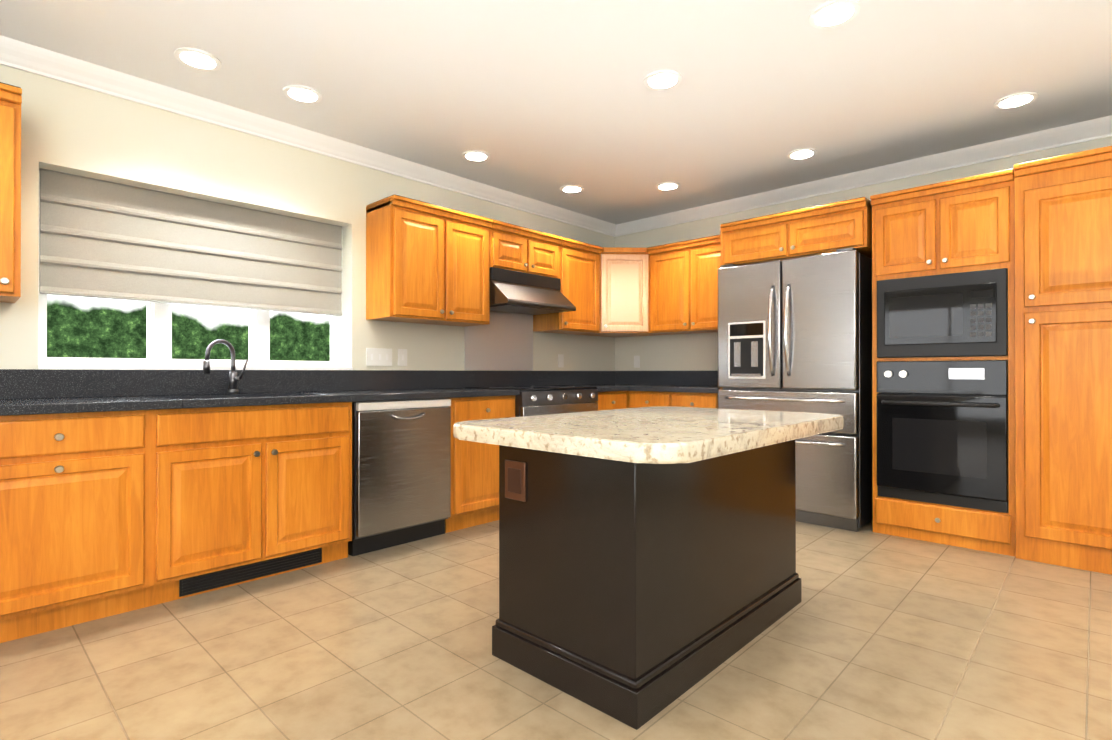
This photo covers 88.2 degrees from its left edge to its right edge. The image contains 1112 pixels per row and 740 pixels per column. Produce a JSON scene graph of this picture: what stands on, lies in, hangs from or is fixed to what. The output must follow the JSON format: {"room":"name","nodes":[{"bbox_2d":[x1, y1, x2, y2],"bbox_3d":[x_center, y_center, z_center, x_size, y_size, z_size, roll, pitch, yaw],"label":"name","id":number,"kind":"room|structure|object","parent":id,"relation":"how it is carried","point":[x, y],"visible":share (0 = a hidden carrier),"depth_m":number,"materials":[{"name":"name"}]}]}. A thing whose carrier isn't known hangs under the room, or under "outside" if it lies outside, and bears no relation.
{"room":"kitchen","nodes":[
{"label":"kitchen","id":0,"kind":"room"},
{"bbox_2d":[0,395,514,642],"bbox_3d":[-1.607,0.603,3.022,0.655,0.860,3.262,0,0,43],"label":"base cabinet","id":1,"kind":"object","parent":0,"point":[106,514],"depth_m":2.50,"materials":[{"name":"brown wood"}]},
{"bbox_2d":[179,548,321,596],"bbox_3d":[-1.469,0.980,2.814,0.010,0.080,0.650,0,0,43],"label":"floor vent","id":2,"kind":"object","parent":1,"relation":"in","point":[203,582],"visible":0.92,"depth_m":2.78,"materials":[{"name":"black plastic"}]},
{"bbox_2d":[0,369,627,415],"bbox_3d":[-0.941,0.188,3.727,0.660,0.375,5.198,0,0,43],"label":"countertop","id":3,"kind":"structure","parent":1,"relation":"on","point":[34,391],"depth_m":3.12,"materials":[{"name":"stone"}]},
{"bbox_2d":[203,339,247,393],"bbox_3d":[-1.805,-0.018,3.113,0.136,0.299,0.207,0,0,43],"label":"faucet","id":4,"kind":"object","parent":3,"relation":"on","point":[233,380],"visible":1,"depth_m":3.16,"materials":[{"name":"silver metal"}]},
{"bbox_2d":[628,371,720,392],"bbox_3d":[0.920,0.092,5.085,1.446,0.174,0.668,0,0,43],"label":"countertop","id":5,"kind":"structure","parent":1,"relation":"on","point":[656,381],"depth_m":5.22,"materials":[{"name":"stone"}]},
{"bbox_2d":[0,64,614,370],"bbox_3d":[-2.491,-0.218,2.750,0.250,2.500,9.250,0,0,43],"label":"wall","id":6,"kind":"structure","parent":0,"point":[68,128],"depth_m":3.29,"materials":[{"name":"white paint"}]},
{"bbox_2d":[0,82,21,302],"bbox_3d":[-2.581,-0.735,2.212,0.355,0.860,0.740,0,0,43],"label":"upper cabinet","id":7,"kind":"object","parent":6,"relation":"attached to","point":[10,190],"visible":1,"depth_m":2.35,"materials":[{"name":"brown wood"}]},
{"bbox_2d":[38,171,352,369],"bbox_3d":[-1.954,-0.481,3.297,0.242,0.970,1.540,0,0,43],"label":"window","id":8,"kind":"structure","parent":6,"relation":"in","point":[159,336],"depth_m":3.16,"materials":[{"name":"white"}]},
{"bbox_2d":[39,168,341,315],"bbox_3d":[-1.961,-0.665,3.304,0.034,0.599,1.510,0,0,43],"label":"blind","id":9,"kind":"object","parent":8,"relation":"attached to","point":[104,239],"visible":0.92,"depth_m":3.16,"materials":[{"name":"fabric"}]},
{"bbox_2d":[0,35,615,236],"bbox_3d":[-2.371,-1.420,2.642,0.078,0.098,8.750,0,0,43],"label":"crown molding","id":10,"kind":"structure","parent":6,"relation":"attached to","point":[23,56],"depth_m":3.29,"materials":[{"name":"white"}]},
{"bbox_2d":[366,348,391,365],"bbox_3d":[-1.208,-0.089,3.921,0.008,0.120,0.195,0,0,43],"label":"electrical outlet plate","id":11,"kind":"object","parent":6,"relation":"attached to","point":[378,356],"depth_m":3.91,"materials":[{"name":"white plastic"}]},
{"bbox_2d":[398,349,406,365],"bbox_3d":[-1.084,-0.088,4.052,0.008,0.120,0.075,0,0,43],"label":"electrical outlet plate","id":12,"kind":"object","parent":6,"relation":"attached to","point":[402,353],"depth_m":4.05,"materials":[{"name":"white plastic"}]},
{"bbox_2d":[366,194,492,326],"bbox_3d":[-0.867,-0.723,4.032,0.355,0.770,0.820,0,0,43],"label":"upper cabinet","id":13,"kind":"object","parent":6,"relation":"attached to","point":[427,263],"visible":1,"depth_m":3.84,"materials":[{"name":"brown wood"}]},
{"bbox_2d":[464,311,532,369],"bbox_3d":[-0.455,-0.238,4.721,0.006,0.481,0.740,0,0,43],"label":"backsplash panel","id":14,"kind":"object","parent":6,"relation":"attached to","point":[502,341],"visible":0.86,"depth_m":4.72,"materials":[{"name":"silver metal"}]},
{"bbox_2d":[490,220,561,278],"bbox_3d":[-0.328,-0.933,4.604,0.355,0.344,0.746,0,0,43],"label":"upper cabinet","id":15,"kind":"object","parent":6,"relation":"attached to","point":[521,249],"visible":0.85,"depth_m":4.46,"materials":[{"name":"brown wood"}]},
{"bbox_2d":[490,267,575,314],"bbox_3d":[-0.274,-0.616,4.551,0.505,0.285,0.740,0,0,43],"label":"range hood","id":16,"kind":"object","parent":6,"relation":"attached to","point":[511,291],"visible":0.79,"depth_m":4.42,"materials":[{"name":"silver metal"}]},
{"bbox_2d":[558,354,563,366],"bbox_3d":[0.045,-0.083,5.252,0.006,0.120,0.070,0,0,43],"label":"electrical outlet plate","id":17,"kind":"object","parent":6,"relation":"attached to","point":[560,356],"depth_m":5.25,"materials":[{"name":"white plastic"}]},
{"bbox_2d":[533,237,602,334],"bbox_3d":[0.113,-0.719,5.071,0.355,0.770,0.536,0,0,43],"label":"upper cabinet","id":18,"kind":"object","parent":6,"relation":"attached to","point":[579,273],"visible":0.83,"depth_m":4.95,"materials":[{"name":"brown wood"}]},
{"bbox_2d":[0,520,1111,739],"bbox_3d":[0.057,1.073,0.345,7.250,0.100,9.250,0,0,43],"label":"floor","id":19,"kind":"structure","parent":0,"point":[872,635],"depth_m":2.02,"materials":[{"name":"tile"}]},
{"bbox_2d":[348,398,450,555],"bbox_3d":[-1.074,0.607,3.556,0.642,0.856,0.626,0,0,43],"label":"dishwasher","id":20,"kind":"object","parent":19,"relation":"on","point":[401,471],"visible":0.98,"depth_m":3.33,"materials":[{"name":"silver metal"}]},
{"bbox_2d":[465,385,597,416],"bbox_3d":[-0.162,0.585,4.482,0.701,0.908,0.830,0,0,43],"label":"range","id":21,"kind":"object","parent":19,"relation":"on","point":[537,400],"visible":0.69,"depth_m":4.25,"materials":[{"name":"silver metal"}]},
{"bbox_2d":[596,391,627,410],"bbox_3d":[0.238,0.611,5.001,0.627,0.860,0.460,0,0,43],"label":"base cabinet","id":22,"kind":"object","parent":19,"relation":"on","point":[619,400],"depth_m":4.80,"materials":[{"name":"brown wood"}]},
{"bbox_2d":[492,440,800,729],"bbox_3d":[0.430,0.640,2.311,0.636,0.780,1.256,0,0,43],"label":"kitchen island","id":23,"kind":"object","parent":19,"relation":"on","point":[636,596],"visible":0.9,"depth_m":1.88,"materials":[{"name":"black paint"}]},
{"bbox_2d":[453,406,843,463],"bbox_3d":[0.433,0.222,2.309,0.970,0.055,1.460,0,0,43],"label":"island countertop","id":24,"kind":"structure","parent":23,"relation":"on","point":[663,435],"depth_m":1.89,"materials":[{"name":"stone"}]},
{"bbox_2d":[628,391,717,407],"bbox_3d":[1.144,0.610,4.899,0.868,0.860,0.629,0,0,43],"label":"base cabinet","id":25,"kind":"object","parent":19,"relation":"on","point":[636,399],"depth_m":4.68,"materials":[{"name":"brown wood"}]},
{"bbox_2d":[720,227,722,388],"bbox_3d":[1.475,-0.026,4.604,0.020,2.130,0.608,0,0,43],"label":"panel","id":26,"kind":"object","parent":19,"relation":"on","point":[721,248],"visible":0.07,"depth_m":4.39,"materials":[{"name":"brown wood"}]},
{"bbox_2d":[718,247,872,531],"bbox_3d":[1.759,0.128,4.176,0.956,1.818,0.744,0,0,43],"label":"refrigerator","id":27,"kind":"object","parent":19,"relation":"on","point":[794,334],"visible":0.75,"depth_m":3.83,"materials":[{"name":"silver metal"}]},
{"bbox_2d":[870,169,1015,556],"bbox_3d":[2.476,-0.037,3.628,0.715,2.144,0.655,0,0,43],"label":"tall cabinet","id":28,"kind":"object","parent":19,"relation":"on","point":[966,224],"visible":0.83,"depth_m":3.38,"materials":[{"name":"brown wood"}]},
{"bbox_2d":[877,268,1007,357],"bbox_3d":[2.469,-0.322,3.621,0.651,0.487,0.611,0,0,43],"label":"built-in microwave","id":29,"kind":"object","parent":28,"relation":"in","point":[963,314],"visible":0.98,"depth_m":3.38,"materials":[{"name":"black plastic"}]},
{"bbox_2d":[877,360,1007,512],"bbox_3d":[2.448,0.373,3.596,0.651,0.851,0.672,0,0,43],"label":"wall oven","id":30,"kind":"object","parent":28,"relation":"in","point":[942,432],"visible":0.98,"depth_m":3.37,"materials":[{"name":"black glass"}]},
{"bbox_2d":[1014,146,1111,574],"bbox_3d":[2.966,-0.045,3.147,0.652,2.156,0.685,0,0,43],"label":"pantry cabinet","id":31,"kind":"object","parent":19,"relation":"on","point":[1063,360],"visible":0.98,"depth_m":3.00,"materials":[{"name":"brown wood"}]},
{"bbox_2d":[0,0,1111,224],"bbox_3d":[0.057,-1.537,0.355,7.250,0.120,9.250,0,0,43],"label":"ceiling","id":32,"kind":"structure","parent":0,"point":[542,100],"depth_m":2.87,"materials":[{"name":"white paint"}]},
{"bbox_2d":[174,47,221,70],"bbox_3d":[-1.680,-1.463,2.693,0.202,0.010,0.189,0,0,43],"label":"recessed light","id":33,"kind":"object","parent":32,"relation":"in","point":[199,59],"depth_m":2.69,"materials":[{"name":"white"}]},
{"bbox_2d":[283,85,321,102],"bbox_3d":[-1.339,-1.462,3.032,0.201,0.010,0.192,0,0,43],"label":"recessed light","id":34,"kind":"object","parent":32,"relation":"in","point":[299,93],"depth_m":3.03,"materials":[{"name":"white"}]},
{"bbox_2d":[462,150,489,161],"bbox_3d":[-0.541,-1.459,3.896,0.198,0.010,0.200,0,0,43],"label":"recessed light","id":35,"kind":"object","parent":32,"relation":"in","point":[471,155],"depth_m":3.89,"materials":[{"name":"white"}]},
{"bbox_2d":[560,185,583,192],"bbox_3d":[0.129,-1.456,4.599,0.194,0.010,0.201,0,0,43],"label":"recessed light","id":36,"kind":"object","parent":32,"relation":"in","point":[568,188],"depth_m":4.61,"materials":[{"name":"white"}]},
{"bbox_2d":[644,70,681,89],"bbox_3d":[0.538,-1.463,2.885,0.195,0.010,0.199,0,0,43],"label":"recessed light","id":37,"kind":"object","parent":32,"relation":"in","point":[661,79],"depth_m":2.89,"materials":[{"name":"white"}]},
{"bbox_2d":[656,182,679,190],"bbox_3d":[0.882,-1.456,4.529,0.195,0.010,0.202,0,0,43],"label":"recessed light","id":38,"kind":"object","parent":32,"relation":"in","point":[665,186],"depth_m":4.53,"materials":[{"name":"white"}]},
{"bbox_2d":[787,148,816,159],"bbox_3d":[1.656,-1.459,3.862,0.192,0.010,0.204,0,0,43],"label":"recessed light","id":39,"kind":"object","parent":32,"relation":"in","point":[804,153],"depth_m":3.87,"materials":[{"name":"white"}]},
{"bbox_2d":[809,0,859,28],"bbox_3d":[1.141,-1.465,2.352,0.192,0.010,0.200,0,0,43],"label":"recessed light","id":40,"kind":"object","parent":32,"relation":"in","point":[832,14],"depth_m":2.35,"materials":[{"name":"white"}]},
{"bbox_2d":[994,92,1037,108],"bbox_3d":[2.487,-1.462,3.103,0.186,0.010,0.208,0,0,43],"label":"recessed light","id":41,"kind":"object","parent":32,"relation":"in","point":[1020,99],"depth_m":3.10,"materials":[{"name":"white"}]},
{"bbox_2d":[615,136,1111,370],"bbox_3d":[3.234,-0.215,3.540,7.000,2.500,0.250,0,0,43],"label":"wall","id":42,"kind":"structure","parent":0,"point":[688,352],"depth_m":5.15,"materials":[{"name":"white paint"}]},
{"bbox_2d":[575,247,664,336],"bbox_3d":[0.612,-0.718,5.401,0.630,0.770,0.634,0,0,43],"label":"upper cabinet","id":43,"kind":"object","parent":42,"relation":"attached to","point":[624,291],"visible":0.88,"depth_m":5.17,"materials":[{"name":"brown wood"}]},
{"bbox_2d":[634,356,639,367],"bbox_3d":[0.797,-0.082,5.656,0.070,0.120,0.006,0,0,43],"label":"electrical outlet plate","id":44,"kind":"object","parent":42,"relation":"attached to","point":[636,358],"depth_m":5.65,"materials":[{"name":"white plastic"}]},
{"bbox_2d":[647,235,719,334],"bbox_3d":[1.245,-0.719,4.997,0.843,0.770,0.355,0,0,43],"label":"upper cabinet","id":45,"kind":"object","parent":42,"relation":"attached to","point":[683,287],"visible":0.77,"depth_m":4.92,"materials":[{"name":"brown wood"}]},
{"bbox_2d":[720,197,871,265],"bbox_3d":[1.832,-0.950,4.239,1.000,0.314,0.655,0,0,43],"label":"upper cabinet","id":46,"kind":"object","parent":42,"relation":"attached to","point":[820,229],"visible":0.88,"depth_m":3.96,"materials":[{"name":"brown wood"}]},
{"bbox_2d":[616,115,1111,236],"bbox_3d":[3.063,-1.416,3.480,6.660,0.098,0.078,0,0,43],"label":"crown molding","id":47,"kind":"structure","parent":42,"relation":"attached to","point":[1098,128],"depth_m":4.08,"materials":[{"name":"white"}]},
{"label":"outside","id":48,"kind":"structure","parent":0,"visible":0},
{"bbox_2d":[47,294,329,360],"bbox_3d":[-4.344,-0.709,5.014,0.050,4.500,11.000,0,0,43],"label":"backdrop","id":49,"kind":"structure","parent":48,"point":[86,327],"depth_m":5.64,"materials":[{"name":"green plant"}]}
]}

